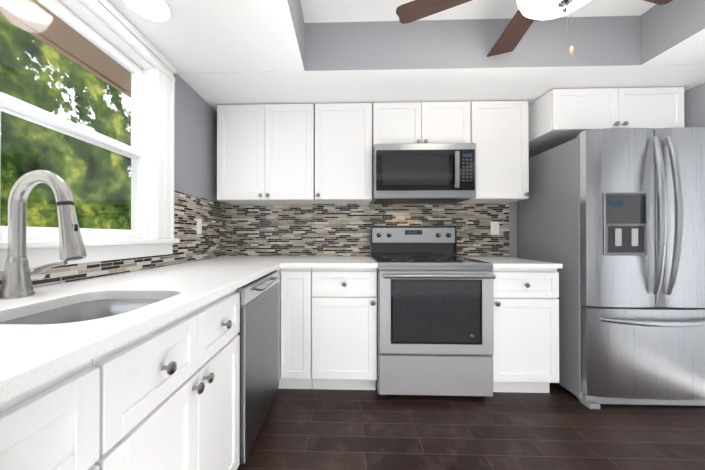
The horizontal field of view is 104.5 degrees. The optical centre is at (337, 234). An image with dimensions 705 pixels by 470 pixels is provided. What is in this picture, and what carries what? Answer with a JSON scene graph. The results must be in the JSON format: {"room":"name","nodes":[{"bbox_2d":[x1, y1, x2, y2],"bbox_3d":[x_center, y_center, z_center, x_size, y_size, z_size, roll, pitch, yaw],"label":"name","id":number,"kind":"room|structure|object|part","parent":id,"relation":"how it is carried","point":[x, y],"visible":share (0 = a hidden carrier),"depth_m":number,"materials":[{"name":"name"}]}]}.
{"room":"kitchen","nodes":[
{"label":"kitchen","id":0,"kind":"room"},
{"bbox_2d":[33,72,225,287],"bbox_3d":[-1.158,-0.211,0.675,0.150,2.620,3.700,0,0,2],"label":"wall","id":1,"kind":"structure","parent":0,"point":[195,143],"depth_m":2.00,"materials":[{"name":"grey paint"}]},
{"bbox_2d":[0,0,130,97],"bbox_3d":[-1.505,-1.218,0.789,0.550,0.125,5.500,0,0,2],"label":"roof eave","id":2,"kind":"object","parent":1,"relation":"attached to","point":[96,57],"depth_m":1.63,"materials":[{"name":"beige wood"}]},
{"bbox_2d":[0,0,179,270],"bbox_3d":[-1.119,-0.474,0.817,0.190,1.179,1.839,0,0,2],"label":"window","id":3,"kind":"structure","parent":1,"relation":"in","point":[108,21],"depth_m":1.40,"materials":[{"name":"white paint"}]},
{"bbox_3d":[-1.149,-0.472,0.811,0.070,0.983,1.528,0,0,2],"label":"window sashes","id":4,"kind":"part","parent":3,"relation":"part of","materials":[{"name":"white wood"}]},
{"bbox_2d":[0,190,225,286],"bbox_3d":[-1.065,-0.052,1.157,0.008,0.474,2.712,0,0,2],"label":"backsplash","id":5,"kind":"structure","parent":1,"relation":"attached to","point":[209,242],"depth_m":1.83,"materials":[{"name":"tile"}]},
{"bbox_2d":[197,219,201,233],"bbox_3d":[-1.040,-0.064,2.047,0.009,0.116,0.072,0,0,2],"label":"electrical outlet","id":6,"kind":"object","parent":5,"relation":"attached to","point":[199,226],"visible":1,"depth_m":2.05,"materials":[{"name":"white plastic"}]},
{"bbox_2d":[108,0,304,72],"bbox_3d":[-0.673,-1.223,0.295,0.840,0.311,2.959,0,0,2],"label":"ceiling","id":7,"kind":"structure","parent":0,"point":[197,36],"depth_m":1.46,"materials":[{"name":"white paint"}]},
{"bbox_2d":[124,0,171,20],"bbox_3d":[-0.867,-1.052,1.245,0.190,0.021,0.190,0,0,2],"label":"recessed light","id":8,"kind":"object","parent":7,"relation":"in","point":[158,10],"visible":0.98,"depth_m":1.26,"materials":[{"name":"white paint"}]},
{"bbox_2d":[226,151,544,257],"bbox_3d":[0.755,-0.202,2.532,3.870,2.620,0.120,0,0,2],"label":"wall","id":9,"kind":"structure","parent":0,"point":[513,229],"depth_m":2.45,"materials":[{"name":"grey paint"}]},
{"bbox_2d":[217,104,317,203],"bbox_3d":[-0.577,-0.667,2.332,0.786,0.768,0.354,0,0,2],"label":"upper cabinet","id":10,"kind":"object","parent":9,"relation":"attached to","point":[265,153],"visible":1,"depth_m":2.19,"materials":[{"name":"white wood"}]},
{"bbox_2d":[315,103,371,203],"bbox_3d":[0.052,-0.667,2.315,0.460,0.768,0.354,0,0,2],"label":"upper cabinet","id":11,"kind":"object","parent":9,"relation":"attached to","point":[343,153],"visible":1,"depth_m":2.17,"materials":[{"name":"white wood"}]},
{"bbox_2d":[226,203,508,255],"bbox_3d":[0.254,-0.045,2.481,2.571,0.474,0.008,0,0,2],"label":"backsplash","id":12,"kind":"structure","parent":9,"relation":"attached to","point":[297,229],"depth_m":2.48,"materials":[{"name":"tile"}]},
{"bbox_2d":[491,222,498,234],"bbox_3d":[1.411,-0.062,2.440,0.072,0.116,0.009,0,0,2],"label":"electrical outlet","id":13,"kind":"object","parent":12,"relation":"attached to","point":[494,228],"visible":1,"depth_m":2.44,"materials":[{"name":"white plastic"}]},
{"bbox_2d":[372,102,469,149],"bbox_3d":[0.669,-0.875,2.298,0.764,0.352,0.354,0,0,2],"label":"upper cabinet","id":14,"kind":"object","parent":9,"relation":"attached to","point":[417,122],"visible":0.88,"depth_m":2.16,"materials":[{"name":"white wood"}]},
{"bbox_2d":[370,143,475,203],"bbox_3d":[0.669,-0.483,2.247,0.762,0.420,0.453,0,0,2],"label":"microwave","id":15,"kind":"object","parent":14,"relation":"attached to","point":[428,173],"visible":1,"depth_m":2.06,"materials":[{"name":"grey metal"}]},
{"bbox_2d":[456,101,528,203],"bbox_3d":[1.279,-0.667,2.280,0.444,0.768,0.354,0,0,2],"label":"upper cabinet","id":16,"kind":"object","parent":9,"relation":"attached to","point":[499,133],"visible":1,"depth_m":2.14,"materials":[{"name":"white wood"}]},
{"bbox_2d":[528,87,683,150],"bbox_3d":[2.013,-0.903,2.177,0.920,0.296,0.522,0,0,2],"label":"upper cabinet","id":17,"kind":"object","parent":9,"relation":"attached to","point":[557,117],"visible":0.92,"depth_m":1.96,"materials":[{"name":"white wood"}]},
{"bbox_2d":[177,16,704,111],"bbox_3d":[0.758,-1.214,2.106,3.600,0.311,0.740,0,0,2],"label":"ceiling soffit","id":18,"kind":"structure","parent":0,"point":[421,61],"depth_m":1.76,"materials":[{"name":"white paint"}]},
{"bbox_2d":[237,383,704,469],"bbox_3d":[0.717,1.139,0.641,4.000,0.080,3.950,0,0,2],"label":"floor","id":19,"kind":"structure","parent":0,"point":[558,427],"depth_m":1.51,"materials":[{"name":"brown wood"}]},
{"bbox_2d":[0,360,99,469],"bbox_3d":[-0.749,0.655,0.354,0.678,0.885,0.315,0,0,2],"label":"base cabinet","id":20,"kind":"object","parent":19,"relation":"on","point":[53,424],"visible":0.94,"depth_m":0.43,"materials":[{"name":"white wood"}]},
{"bbox_2d":[92,290,239,469],"bbox_3d":[-0.735,0.658,0.846,0.678,0.885,0.665,0,0,2],"label":"base cabinet","id":21,"kind":"object","parent":19,"relation":"on","point":[170,395],"visible":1,"depth_m":0.74,"materials":[{"name":"white wood"}]},
{"bbox_2d":[236,271,278,463],"bbox_3d":[-0.687,0.663,1.483,0.673,0.881,0.602,0,0,2],"label":"dishwasher","id":22,"kind":"object","parent":19,"relation":"on","point":[258,333],"visible":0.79,"depth_m":1.34,"materials":[{"name":"grey metal"}]},
{"bbox_2d":[275,268,312,388],"bbox_3d":[-0.605,0.664,2.144,0.866,0.885,0.718,0,0,2],"label":"base cabinet","id":23,"kind":"object","parent":19,"relation":"on","point":[295,328],"depth_m":1.87,"materials":[{"name":"white wood"}]},
{"bbox_2d":[0,256,291,403],"bbox_3d":[-0.725,0.201,1.053,0.690,0.030,2.912,0,0,2],"label":"countertop","id":24,"kind":"structure","parent":23,"relation":"on","point":[32,356],"depth_m":0.71,"materials":[{"name":"white stone"}]},
{"bbox_2d":[0,170,86,299],"bbox_3d":[-0.863,-0.003,0.819,0.268,0.376,0.121,0,0,2],"label":"faucet","id":25,"kind":"object","parent":24,"relation":"on","point":[19,275],"visible":1,"depth_m":0.80,"materials":[{"name":"silver metal"}]},
{"bbox_2d":[0,299,163,324],"bbox_3d":[-0.663,0.308,0.741,0.369,0.186,0.399,0,0,2],"label":"sink","id":26,"kind":"object","parent":24,"relation":"in","point":[90,310],"visible":0.02,"depth_m":0.88,"materials":[{"name":"metal"}]},
{"bbox_3d":[-0.455,0.662,1.834,0.112,0.885,0.105,0,0,2],"label":"base cabinet filler","id":27,"kind":"part","parent":23,"relation":"part of","materials":[{"name":"white wood"}]},
{"bbox_2d":[284,256,377,267],"bbox_3d":[-0.035,0.206,2.145,0.629,0.030,0.690,0,0,2],"label":"countertop","id":28,"kind":"structure","parent":23,"relation":"on","point":[297,261],"depth_m":1.88,"materials":[{"name":"white stone"}]},
{"bbox_2d":[312,268,376,389],"bbox_3d":[0.055,0.664,2.155,0.447,0.885,0.660,0,0,2],"label":"base cabinet","id":29,"kind":"object","parent":19,"relation":"on","point":[344,328],"visible":1,"depth_m":1.86,"materials":[{"name":"white wood"}]},
{"bbox_2d":[369,225,495,397],"bbox_3d":[0.658,0.510,2.097,0.757,1.192,0.736,0,0,2],"label":"range","id":30,"kind":"object","parent":19,"relation":"on","point":[435,332],"visible":1,"depth_m":1.79,"materials":[{"name":"grey metal"}]},
{"bbox_2d":[491,268,558,392],"bbox_3d":[1.266,0.664,2.121,0.447,0.885,0.660,0,0,2],"label":"base cabinet","id":31,"kind":"object","parent":19,"relation":"on","point":[525,355],"visible":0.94,"depth_m":1.83,"materials":[{"name":"white wood"}]},
{"bbox_2d":[458,256,562,267],"bbox_3d":[1.265,0.206,2.126,0.452,0.030,0.655,0,0,2],"label":"countertop","id":32,"kind":"structure","parent":31,"relation":"on","point":[502,262],"depth_m":1.89,"materials":[{"name":"white stone"}]},
{"bbox_2d":[519,127,704,408],"bbox_3d":[2.026,0.218,2.015,0.860,1.776,0.778,0,0,2],"label":"refrigerator","id":33,"kind":"object","parent":19,"relation":"on","point":[612,220],"visible":1,"depth_m":1.71,"materials":[{"name":"grey metal"}]},
{"bbox_2d":[300,0,655,22],"bbox_3d":[0.702,-1.447,0.628,3.870,0.140,3.940,0,0,2],"label":"ceiling","id":34,"kind":"structure","parent":0,"point":[320,11],"depth_m":1.67,"materials":[{"name":"white paint"}]},
{"bbox_2d":[396,0,672,56],"bbox_3d":[0.969,-1.058,1.171,1.354,0.633,1.335,0,0,2],"label":"ceiling fan","id":35,"kind":"object","parent":34,"relation":"hanging from","point":[528,13],"visible":0.98,"depth_m":1.36,"materials":[{"name":"brown wood"}]},
{"bbox_2d":[641,0,704,64],"bbox_3d":[2.180,-1.223,0.215,0.650,0.311,2.959,0,0,2],"label":"ceiling","id":36,"kind":"structure","parent":0,"point":[673,32],"depth_m":1.57,"materials":[{"name":"white paint"}]},
{"bbox_2d":[684,83,704,126],"bbox_3d":[2.576,-0.211,0.570,0.120,2.620,3.700,0,0,2],"label":"wall","id":37,"kind":"structure","parent":0,"point":[694,106],"depth_m":1.94,"materials":[{"name":"grey paint"}]},
{"label":"outside","id":38,"kind":"structure","parent":0,"visible":0},
{"bbox_2d":[0,15,130,229],"bbox_3d":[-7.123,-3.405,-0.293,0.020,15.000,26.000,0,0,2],"label":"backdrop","id":39,"kind":"structure","parent":38,"point":[23,70],"depth_m":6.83,"materials":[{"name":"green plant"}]}
]}

